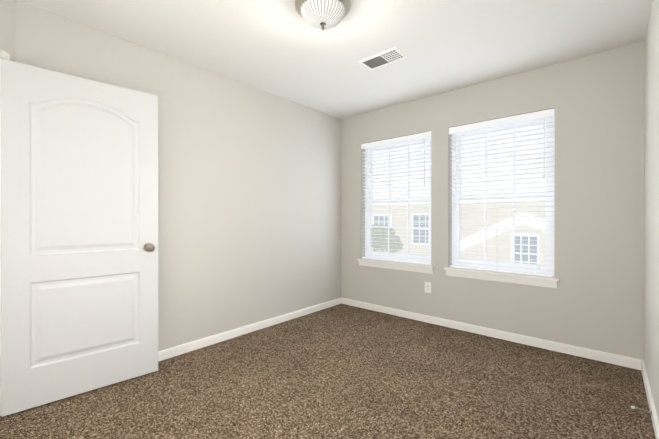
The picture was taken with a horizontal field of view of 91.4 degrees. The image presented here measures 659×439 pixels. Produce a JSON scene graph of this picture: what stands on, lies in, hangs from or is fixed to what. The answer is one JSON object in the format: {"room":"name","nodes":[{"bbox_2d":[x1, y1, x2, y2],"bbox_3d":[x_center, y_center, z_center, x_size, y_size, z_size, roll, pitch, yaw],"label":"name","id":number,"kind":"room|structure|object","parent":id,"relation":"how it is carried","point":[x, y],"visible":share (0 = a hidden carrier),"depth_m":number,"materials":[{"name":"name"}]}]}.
{"room":"empty bedroom","nodes":[
{"label":"empty bedroom","id":0,"kind":"room"},
{"bbox_2d":[0,0,14,61],"bbox_3d":[-1.925,-0.099,1.399,0.116,2.470,1.336,0,0,-4],"label":"wall","id":1,"kind":"structure","parent":0,"point":[7,26],"depth_m":1.90,"materials":[{"name":"grey paint"}]},
{"bbox_2d":[0,50,9,415],"bbox_3d":[-1.928,0.080,1.435,0.140,2.112,0.943,0,0,-4],"label":"door frame","id":2,"kind":"structure","parent":1,"relation":"attached to","point":[4,55],"depth_m":1.85,"materials":[{"name":"white paint"}]},
{"bbox_2d":[0,58,157,416],"bbox_3d":[-1.586,0.103,2.099,0.845,2.030,0.166,0,0,-43],"label":"entry door","id":3,"kind":"structure","parent":2,"relation":"attached to","point":[79,235],"depth_m":2.04,"materials":[{"name":"white paint"}]},
{"bbox_2d":[15,0,340,350],"bbox_3d":[-0.950,-0.105,3.136,0.116,2.470,3.245,0,0,41],"label":"wall","id":4,"kind":"structure","parent":0,"point":[249,205],"depth_m":3.00,"materials":[{"name":"grey paint"}]},
{"bbox_2d":[158,297,658,438],"bbox_3d":[-0.028,1.096,1.891,2.915,0.077,3.920,0,0,41],"label":"baseboard","id":5,"kind":"structure","parent":4,"relation":"attached to","point":[621,360],"depth_m":2.96,"materials":[{"name":"white paint"}]},
{"bbox_2d":[0,304,655,438],"bbox_3d":[-1.509,1.195,1.636,6.015,0.120,6.590,0,0,41],"label":"floor","id":6,"kind":"structure","parent":0,"point":[341,371],"depth_m":2.09,"materials":[{"name":"carpet"}]},
{"bbox_2d":[19,0,652,119],"bbox_3d":[-1.509,-1.395,1.628,6.015,0.120,6.590,0,0,41],"label":"ceiling","id":7,"kind":"structure","parent":0,"point":[282,49],"depth_m":2.37,"materials":[{"name":"white paint"}]},
{"bbox_2d":[295,0,350,30],"bbox_3d":[-0.040,-1.248,1.976,0.344,0.176,0.344,0,0,41],"label":"flush-mount light","id":8,"kind":"object","parent":7,"relation":"attached to","point":[322,14],"visible":1,"depth_m":1.92,"materials":[{"name":"white glass"}]},
{"bbox_2d":[358,47,407,69],"bbox_3d":[0.443,-1.332,2.679,0.360,0.014,0.202,0,0,41],"label":"ceiling vent","id":9,"kind":"object","parent":7,"relation":"in","point":[386,57],"visible":1,"depth_m":2.66,"materials":[{"name":"white metal"}]},
{"bbox_2d":[341,41,644,359],"bbox_3d":[1.315,-0.106,3.429,3.147,2.470,0.170,0,0,41],"label":"wall","id":10,"kind":"structure","parent":0,"point":[594,300],"depth_m":2.74,"materials":[{"name":"grey paint"}]},
{"bbox_2d":[365,138,430,262],"bbox_3d":[0.837,-0.234,3.899,0.933,1.469,0.069,0,0,41],"label":"window","id":11,"kind":"structure","parent":10,"relation":"in","point":[368,226],"depth_m":3.95,"materials":[{"name":"white plastic"}]},
{"bbox_2d":[361,131,430,264],"bbox_3d":[0.774,-0.234,3.827,0.933,1.463,0.072,0,0,41],"label":"window blinds","id":12,"kind":"object","parent":11,"relation":"attached to","point":[424,135],"visible":0.83,"depth_m":3.79,"materials":[{"name":"white plastic"}]},
{"bbox_2d":[425,282,430,292],"bbox_3d":[1.077,0.744,3.521,0.072,0.118,0.008,0,0,41],"label":"outlet","id":13,"kind":"object","parent":10,"relation":"attached to","point":[427,287],"visible":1,"depth_m":3.52,"materials":[{"name":"white plastic"}]},
{"bbox_2d":[452,116,554,273],"bbox_3d":[1.677,-0.231,3.168,0.916,1.469,0.069,0,0,41],"label":"window","id":14,"kind":"structure","parent":10,"relation":"in","point":[548,230],"depth_m":3.10,"materials":[{"name":"white plastic"}]},
{"bbox_2d":[449,108,554,276],"bbox_3d":[1.614,-0.232,3.096,0.916,1.463,0.072,0,0,41],"label":"window blinds","id":15,"kind":"object","parent":14,"relation":"attached to","point":[544,114],"visible":0.96,"depth_m":3.06,"materials":[{"name":"white plastic"}]},
{"bbox_2d":[644,0,658,420],"bbox_3d":[1.115,-0.098,0.892,0.116,2.470,3.920,0,0,41],"label":"wall","id":16,"kind":"structure","parent":0,"point":[651,213],"depth_m":1.96,"materials":[{"name":"white paint"}]},
{"bbox_2d":[631,406,651,414],"bbox_3d":[1.777,1.084,1.831,0.086,0.022,0.021,0,0,41],"label":"door stop","id":17,"kind":"object","parent":16,"relation":"attached to","point":[647,411],"visible":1,"depth_m":1.83,"materials":[{"name":"silver metal"}]},
{"label":"outside","id":18,"kind":"structure","parent":0,"visible":0},
{"bbox_3d":[40.888,4.194,46.827,160.000,0.200,115.580,0,0,41],"label":"ground","id":19,"kind":"structure","parent":18,"visible":0},
{"bbox_2d":[372,224,402,252],"bbox_3d":[1.355,2.134,12.865,2.616,4.132,2.710,0,0,41],"label":"tree","id":20,"kind":"object","parent":19,"relation":"on","point":[383,239],"depth_m":12.37,"materials":[{"name":"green plant"}]},
{"bbox_2d":[372,153,545,264],"bbox_3d":[9.008,0.376,17.423,17.200,7.620,11.320,0,0,41],"label":"house","id":21,"kind":"structure","parent":19,"relation":"on","point":[533,248],"depth_m":14.68,"materials":[{"name":"beige"}]}
]}

